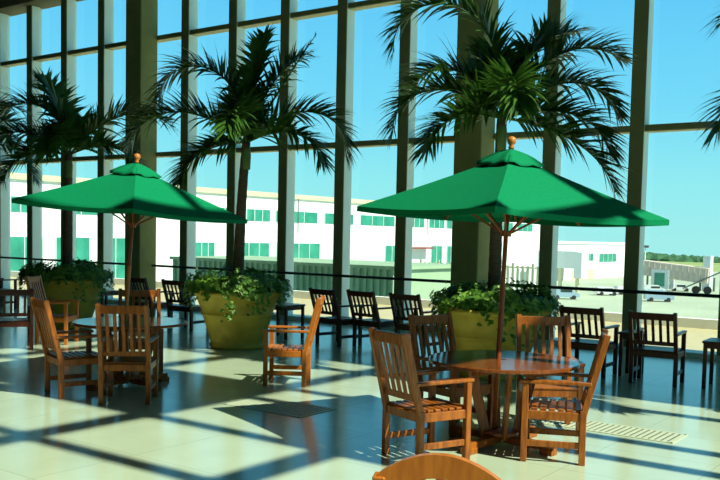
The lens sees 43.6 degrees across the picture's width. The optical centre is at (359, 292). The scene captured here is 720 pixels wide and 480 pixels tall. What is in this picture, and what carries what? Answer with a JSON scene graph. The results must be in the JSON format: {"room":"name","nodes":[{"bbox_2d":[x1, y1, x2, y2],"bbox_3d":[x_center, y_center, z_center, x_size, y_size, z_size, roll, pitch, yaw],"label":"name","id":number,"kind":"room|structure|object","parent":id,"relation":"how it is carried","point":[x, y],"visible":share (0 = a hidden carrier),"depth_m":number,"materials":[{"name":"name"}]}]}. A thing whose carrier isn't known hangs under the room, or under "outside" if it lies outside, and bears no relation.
{"room":"airport terminal","nodes":[
{"label":"airport terminal","id":0,"kind":"room"},
{"bbox_2d":[0,0,83,16],"bbox_3d":[-2.293,-7.252,18.872,33.260,0.420,0.670,4,4,36],"label":"trim","id":1,"kind":"structure","parent":0,"point":[9,7],"depth_m":23.42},
{"bbox_2d":[24,277,108,328],"bbox_3d":[-5.285,0.171,16.249,1.460,0.890,1.460,4,4,36],"label":"planter pot","id":2,"kind":"object","parent":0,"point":[64,288],"depth_m":15.76,"materials":[{"name":"ceramic"}]},
{"bbox_2d":[190,290,282,349],"bbox_3d":[-1.891,0.391,13.902,1.460,0.890,1.460,4,4,36],"label":"planter pot","id":3,"kind":"object","parent":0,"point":[233,319],"depth_m":13.45,"materials":[{"name":"ceramic"}]},
{"bbox_2d":[0,296,719,479],"bbox_3d":[-8.475,1.034,10.934,33.560,0.300,21.500,4,4,36],"label":"floor","id":4,"kind":"structure","parent":0,"point":[187,431],"depth_m":8.46,"materials":[{"name":"stone"}]},
{"bbox_2d":[0,278,16,308],"bbox_3d":[-7.949,-0.114,19.654,0.590,0.916,0.688,4,4,36],"label":"lounge chair","id":5,"kind":"object","parent":4,"relation":"on","point":[1,279],"visible":0.7,"depth_m":19.73,"materials":[{"name":"brown wood"}]},
{"bbox_2d":[0,288,33,349],"bbox_3d":[-5.081,0.366,13.085,0.610,0.906,0.678,0,4,-24],"label":"armchair","id":6,"kind":"object","parent":4,"relation":"on","point":[27,322],"visible":0.98,"depth_m":12.93,"materials":[{"name":"brown wood"}]},
{"bbox_2d":[0,91,44,188],"bbox_3d":[-8.414,-1.932,18.493,3.540,4.672,2.979,4,4,36],"label":"potted palm","id":7,"kind":"object","parent":4,"relation":"on","point":[19,107],"visible":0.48,"depth_m":18.44,"materials":[{"name":"plant"}]},
{"bbox_2d":[25,275,79,344],"bbox_3d":[-4.765,0.254,13.960,0.678,1.035,0.530,1,4,2],"label":"armchair","id":8,"kind":"object","parent":4,"relation":"on","point":[64,318],"visible":0.62,"depth_m":13.88,"materials":[{"name":"brown wood"}]},
{"bbox_2d":[30,297,106,398],"bbox_3d":[-3.101,0.565,9.588,0.678,1.035,0.530,-1,4,-36],"label":"armchair","id":9,"kind":"object","parent":4,"relation":"on","point":[49,338],"visible":0.92,"depth_m":9.49,"materials":[{"name":"brown wood"}]},
{"bbox_2d":[0,67,181,328],"bbox_3d":[-5.147,-1.751,16.143,3.286,4.744,2.574,-2,5,-40],"label":"potted palm","id":10,"kind":"object","parent":4,"relation":"on","point":[84,282],"visible":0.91,"depth_m":15.89,"materials":[{"name":"plant"}]},
{"bbox_2d":[100,289,117,316],"bbox_3d":[-5.045,0.237,17.752,0.500,0.580,0.500,4,4,36],"label":"side table","id":11,"kind":"object","parent":4,"relation":"on","point":[106,294],"visible":0.15,"depth_m":17.57,"materials":[{"name":"brown wood"}]},
{"bbox_2d":[95,303,158,404],"bbox_3d":[-2.383,0.602,9.240,0.530,1.035,0.678,1,4,-4],"label":"armchair","id":12,"kind":"object","parent":4,"relation":"on","point":[123,360],"visible":1,"depth_m":9.05,"materials":[{"name":"brown wood"}]},
{"bbox_2d":[72,316,187,390],"bbox_3d":[-2.608,0.686,10.220,1.270,0.735,1.270,4,5,40],"label":"round table","id":13,"kind":"object","parent":4,"relation":"on","point":[156,323],"visible":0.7,"depth_m":10.10,"materials":[{"name":"brown wood"}]},
{"bbox_2d":[11,153,247,372],"bbox_3d":[-2.564,-0.326,10.161,1.824,2.486,1.828,3,4,31],"label":"patio umbrella","id":14,"kind":"object","parent":13,"relation":"on","point":[133,188],"visible":1,"depth_m":9.75,"materials":[{"name":"green fabric"}]},
{"bbox_2d":[118,288,162,372],"bbox_3d":[-2.701,0.480,11.064,0.530,1.035,0.678,0,4,-16],"label":"armchair","id":15,"kind":"object","parent":4,"relation":"on","point":[121,293],"visible":0.51,"depth_m":11.27,"materials":[{"name":"brown wood"}]},
{"bbox_2d":[125,0,157,304],"bbox_3d":[-4.938,-8.459,20.429,0.530,17.600,0.500,4,4,36],"label":"column","id":16,"kind":"structure","parent":4,"relation":"on","point":[141,15],"depth_m":20.53,"materials":[{"name":"green paint"}]},
{"bbox_2d":[125,276,172,317],"bbox_3d":[-3.943,0.149,16.847,0.590,0.916,0.688,4,5,38],"label":"lounge chair","id":17,"kind":"object","parent":4,"relation":"on","point":[143,281],"visible":0.35,"depth_m":16.66,"materials":[{"name":"brown wood"}]},
{"bbox_2d":[161,279,206,330],"bbox_3d":[-3.146,0.203,16.264,0.590,0.916,0.688,3,4,31],"label":"lounge chair","id":18,"kind":"object","parent":4,"relation":"on","point":[196,308],"visible":0.73,"depth_m":16.09,"materials":[{"name":"brown wood"}]},
{"bbox_2d":[113,24,362,349],"bbox_3d":[-1.794,-1.655,13.682,3.098,5.006,2.852,4,4,36],"label":"potted palm","id":19,"kind":"object","parent":4,"relation":"on","point":[236,308],"visible":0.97,"depth_m":13.52,"materials":[{"name":"plant"}]},
{"bbox_2d":[224,396,335,417],"bbox_3d":[-0.819,1.156,9.163,1.030,0.006,0.580,4,4,36],"label":"floor vent","id":20,"kind":"object","parent":4,"relation":"in","point":[265,404],"visible":1,"depth_m":9.14,"materials":[{"name":"metal"}]},
{"bbox_2d":[274,302,305,339],"bbox_3d":[-1.325,0.472,15.278,0.620,0.580,0.500,4,4,36],"label":"side table","id":21,"kind":"object","parent":4,"relation":"on","point":[289,306],"visible":0.63,"depth_m":15.14,"materials":[{"name":"brown wood"}]},
{"bbox_2d":[262,295,324,386],"bbox_3d":[-0.782,0.549,10.620,0.678,1.035,0.530,1,4,3],"label":"armchair","id":22,"kind":"object","parent":4,"relation":"on","point":[271,350],"visible":1,"depth_m":10.40,"materials":[{"name":"brown wood"}]},
{"bbox_2d":[309,287,362,346],"bbox_3d":[-0.391,0.373,14.497,0.688,0.916,0.590,-2,5,-44],"label":"lounge chair","id":23,"kind":"object","parent":4,"relation":"on","point":[337,320],"visible":0.83,"depth_m":14.34,"materials":[{"name":"brown wood"}]},
{"bbox_2d":[17,289,719,360],"bbox_3d":[-2.366,0.435,19.481,33.260,0.080,0.400,4,4,36],"label":"trim","id":24,"kind":"structure","parent":4,"relation":"on","point":[698,354],"depth_m":16.34,"materials":[{"name":"paint"}]},
{"bbox_2d":[346,289,400,347],"bbox_3d":[0.215,0.402,14.238,0.590,0.916,0.688,5,5,44],"label":"lounge chair","id":25,"kind":"object","parent":4,"relation":"on","point":[376,321],"visible":0.84,"depth_m":14.11,"materials":[{"name":"brown wood"}]},
{"bbox_2d":[389,292,443,354],"bbox_3d":[0.864,0.450,13.701,0.590,0.916,0.688,4,5,42],"label":"lounge chair","id":26,"kind":"object","parent":4,"relation":"on","point":[401,326],"visible":0.56,"depth_m":13.56,"materials":[{"name":"brown wood"}]},
{"bbox_2d":[368,327,474,459],"bbox_3d":[0.473,0.796,7.124,0.678,1.035,0.530,-1,4,-32],"label":"armchair","id":27,"kind":"object","parent":4,"relation":"on","point":[413,407],"visible":0.96,"depth_m":7.04,"materials":[{"name":"brown wood"}]},
{"bbox_2d":[372,453,501,479],"bbox_3d":[0.339,1.042,3.418,0.490,1.005,0.619,2,4,14],"label":"chair","id":28,"kind":"object","parent":4,"relation":"on","point":[438,466],"visible":1,"depth_m":3.10,"materials":[{"name":"brown wood"}]},
{"bbox_2d":[408,312,493,435],"bbox_3d":[0.841,0.728,8.333,0.530,1.035,0.678,-1,4,-37],"label":"armchair","id":29,"kind":"object","parent":4,"relation":"on","point":[454,392],"visible":0.56,"depth_m":8.38,"materials":[{"name":"brown wood"}]},
{"bbox_2d":[450,0,498,287],"bbox_3d":[2.101,-7.984,15.279,0.530,17.600,0.500,4,4,36],"label":"column","id":30,"kind":"structure","parent":4,"relation":"on","point":[470,240],"depth_m":15.45,"materials":[{"name":"green paint"}]},
{"bbox_2d":[428,350,579,456],"bbox_3d":[1.206,0.929,7.652,1.270,0.735,1.270,4,5,42],"label":"round table","id":31,"kind":"object","parent":4,"relation":"on","point":[477,363],"visible":0.89,"depth_m":7.53,"materials":[{"name":"brown wood"}]},
{"bbox_2d":[357,136,668,428],"bbox_3d":[1.226,-0.079,7.608,1.840,2.474,1.839,-1,4,-32],"label":"patio umbrella","id":32,"kind":"object","parent":31,"relation":"on","point":[509,185],"visible":1,"depth_m":7.24,"materials":[{"name":"green fabric"}]},
{"bbox_2d":[374,0,637,380],"bbox_3d":[1.864,-1.455,11.337,3.017,5.057,2.653,4,4,36],"label":"potted palm","id":33,"kind":"object","parent":4,"relation":"on","point":[504,79],"visible":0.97,"depth_m":11.14,"materials":[{"name":"plant"}]},
{"bbox_2d":[515,314,585,429],"bbox_3d":[1.754,0.743,8.403,0.530,1.035,0.678,1,4,0],"label":"armchair","id":34,"kind":"object","parent":4,"relation":"on","point":[540,390],"visible":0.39,"depth_m":8.61,"materials":[{"name":"brown wood"}]},
{"bbox_2d":[520,329,610,465],"bbox_3d":[1.646,0.812,7.270,0.678,1.035,0.530,2,4,13],"label":"armchair","id":35,"kind":"object","parent":4,"relation":"on","point":[529,410],"visible":0.94,"depth_m":7.08,"materials":[{"name":"brown wood"}]},
{"bbox_2d":[560,305,619,377],"bbox_3d":[3.005,0.614,11.825,0.590,0.916,0.688,4,4,34],"label":"lounge chair","id":36,"kind":"object","parent":4,"relation":"on","point":[577,343],"visible":0.72,"depth_m":11.67,"materials":[{"name":"brown wood"}]},
{"bbox_2d":[530,419,687,443],"bbox_3d":[2.310,1.268,8.447,1.380,0.006,0.450,4,4,36],"label":"floor vent","id":37,"kind":"object","parent":4,"relation":"in","point":[594,426],"visible":0.77,"depth_m":8.33,"materials":[{"name":"metal"}]},
{"bbox_2d":[618,330,643,377],"bbox_3d":[3.573,0.793,11.842,0.260,0.580,0.400,3,4,32],"label":"side table","id":38,"kind":"object","parent":4,"relation":"on","point":[624,334],"visible":0.66,"depth_m":11.74,"materials":[{"name":"brown wood"}]},
{"bbox_2d":[628,310,686,386],"bbox_3d":[3.692,0.668,11.199,0.590,0.916,0.688,3,4,30],"label":"lounge chair","id":39,"kind":"object","parent":4,"relation":"on","point":[673,352],"visible":1,"depth_m":11.05,"materials":[{"name":"brown wood"}]},
{"bbox_2d":[692,0,719,151],"bbox_3d":[5.109,-1.164,8.863,3.090,4.925,2.965,-2,5,-44],"label":"potted palm","id":40,"kind":"object","parent":4,"relation":"on","point":[716,129],"visible":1,"depth_m":8.99,"materials":[{"name":"plant"}]},
{"bbox_2d":[701,338,719,388],"bbox_3d":[4.454,0.868,10.950,0.480,0.580,0.500,3,4,32],"label":"side table","id":41,"kind":"object","parent":4,"relation":"on","point":[712,344],"visible":1,"depth_m":10.87,"materials":[{"name":"brown wood"}]},
{"bbox_2d":[0,0,719,354],"bbox_3d":[-2.376,-3.324,19.181,33.330,7.460,0.428,4,4,36],"label":"window","id":42,"kind":"structure","parent":0,"point":[632,291],"depth_m":18.30,"materials":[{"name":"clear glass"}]},
{"bbox_2d":[436,306,551,380],"bbox_3d":[1.696,0.619,11.500,1.460,0.890,1.460,4,4,36],"label":"planter pot","id":43,"kind":"object","parent":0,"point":[471,331],"depth_m":10.98,"materials":[{"name":"ceramic"}]},
{"label":"outside","id":44,"kind":"structure","parent":0,"visible":0},
{"bbox_2d":[10,276,717,351],"bbox_3d":[-10.457,-0.015,28.734,69.260,0.470,4.900,4,4,36],"label":"terrace","id":45,"kind":"object","parent":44,"point":[694,337],"depth_m":18.96,"materials":[{"name":"beige stone"}]},
{"bbox_2d":[10,271,717,329],"bbox_3d":[-8.946,-0.212,30.781,69.260,0.670,0.200,4,4,36],"label":"parapet","id":46,"kind":"object","parent":45,"relation":"on","point":[687,322],"depth_m":20.26,"materials":[{"name":"beige concrete"}]},
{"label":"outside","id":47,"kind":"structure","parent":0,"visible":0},
{"bbox_2d":[556,272,719,318],"bbox_3d":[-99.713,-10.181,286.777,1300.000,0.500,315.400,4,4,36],"label":"ground","id":48,"kind":"structure","parent":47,"point":[684,306],"depth_m":147.76,"materials":[{"name":"concrete"}]},
{"bbox_2d":[10,172,539,291],"bbox_3d":[-13.995,-5.754,124.330,26.600,14.750,136.500,4,4,36],"label":"terminal building","id":49,"kind":"structure","parent":48,"relation":"on","point":[372,238],"depth_m":107.67,"materials":[{"name":"white concrete"}]},
{"bbox_2d":[169,256,450,299],"bbox_3d":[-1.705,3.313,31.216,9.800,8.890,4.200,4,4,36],"label":"fence","id":50,"kind":"object","parent":48,"relation":"on","point":[437,271],"visible":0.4,"depth_m":28.27,"materials":[{"name":"grey metal"}]},
{"bbox_2d":[420,259,538,294],"bbox_3d":[13.669,0.007,105.514,16.000,7.400,0.200,4,4,36],"label":"screen","id":51,"kind":"object","parent":48,"relation":"on","point":[512,266],"visible":0.16,"depth_m":101.90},
{"bbox_2d":[538,250,588,292],"bbox_3d":[35.899,-3.479,159.614,8.350,7.900,3.200,4,4,36],"label":"bridge","id":52,"kind":"structure","parent":48,"relation":"on","point":[576,260],"depth_m":157.29,"materials":[{"name":"white paint"}]},
{"bbox_2d":[556,289,579,299],"bbox_3d":[34.228,0.062,150.577,4.600,1.900,2.050,1,4,1],"label":"van","id":53,"kind":"object","parent":48,"relation":"on","point":[573,295],"visible":0.75,"depth_m":149.61,"materials":[{"name":"blue paint"}]},
{"bbox_2d":[557,241,624,280],"bbox_3d":[48.395,-8.916,236.610,22.600,9.600,87.600,4,4,36],"label":"terminal hall","id":54,"kind":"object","parent":48,"relation":"on","point":[606,259],"visible":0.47,"depth_m":238.43,"materials":[{"name":"white concrete"}]},
{"bbox_2d":[594,287,618,295],"bbox_3d":[44.713,-0.318,163.345,3.900,1.500,2.050,1,4,-4],"label":"van","id":55,"kind":"object","parent":48,"relation":"on","point":[596,292],"visible":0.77,"depth_m":162.40,"materials":[{"name":"white paint"}]},
{"bbox_2d":[614,286,622,294],"bbox_3d":[49.473,-0.465,167.292,3.900,1.500,2.050,1,4,-4],"label":"van","id":56,"kind":"object","parent":48,"relation":"on","point":[615,287],"visible":0.14,"depth_m":166.33,"materials":[{"name":"white paint"}]},
{"bbox_2d":[643,245,648,284],"bbox_3d":[58.569,-5.234,185.220,1.400,9.150,0.500,4,4,36],"label":"mast","id":57,"kind":"object","parent":48,"relation":"on","point":[645,246],"visible":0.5,"depth_m":185.01,"materials":[{"name":"white metal"}]},
{"bbox_2d":[643,285,665,290],"bbox_3d":[57.137,-0.768,174.686,3.900,1.500,2.050,2,4,11],"label":"van","id":58,"kind":"object","parent":48,"relation":"on","point":[649,287],"visible":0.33,"depth_m":173.80,"materials":[{"name":"white paint"}]},
{"bbox_2d":[643,289,673,301],"bbox_3d":[49.578,0.466,149.375,4.600,1.900,2.050,2,4,6],"label":"van","id":59,"kind":"object","parent":48,"relation":"on","point":[650,297],"visible":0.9,"depth_m":148.48,"materials":[{"name":"blue paint"}]},
{"bbox_2d":[671,284,690,291],"bbox_3d":[64.935,-1.100,182.599,3.900,1.500,2.050,2,4,11],"label":"van","id":60,"kind":"object","parent":48,"relation":"on","point":[676,286],"visible":0.85,"depth_m":181.66,"materials":[{"name":"white paint"}]},
{"bbox_2d":[643,256,719,293],"bbox_3d":[63.665,-3.786,177.880,15.682,7.400,3.900,4,4,36],"label":"bridge","id":61,"kind":"structure","parent":48,"relation":"on","point":[663,274],"depth_m":176.50,"materials":[{"name":"white paint"}]},
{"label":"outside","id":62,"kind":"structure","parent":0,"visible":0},
{"bbox_2d":[659,261,719,271],"bbox_3d":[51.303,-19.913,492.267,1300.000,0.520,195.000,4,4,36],"label":"ground","id":63,"kind":"structure","parent":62,"point":[716,266],"depth_m":426.09,"materials":[{"name":"green plant"}]},
{"bbox_2d":[644,252,719,262],"bbox_3d":[175.121,-15.664,491.693,551.096,12.586,49.355,4,4,36],"label":"tree belt","id":64,"kind":"object","parent":63,"relation":"on","point":[652,256],"visible":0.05,"depth_m":477.43,"materials":[{"name":"green plant"}]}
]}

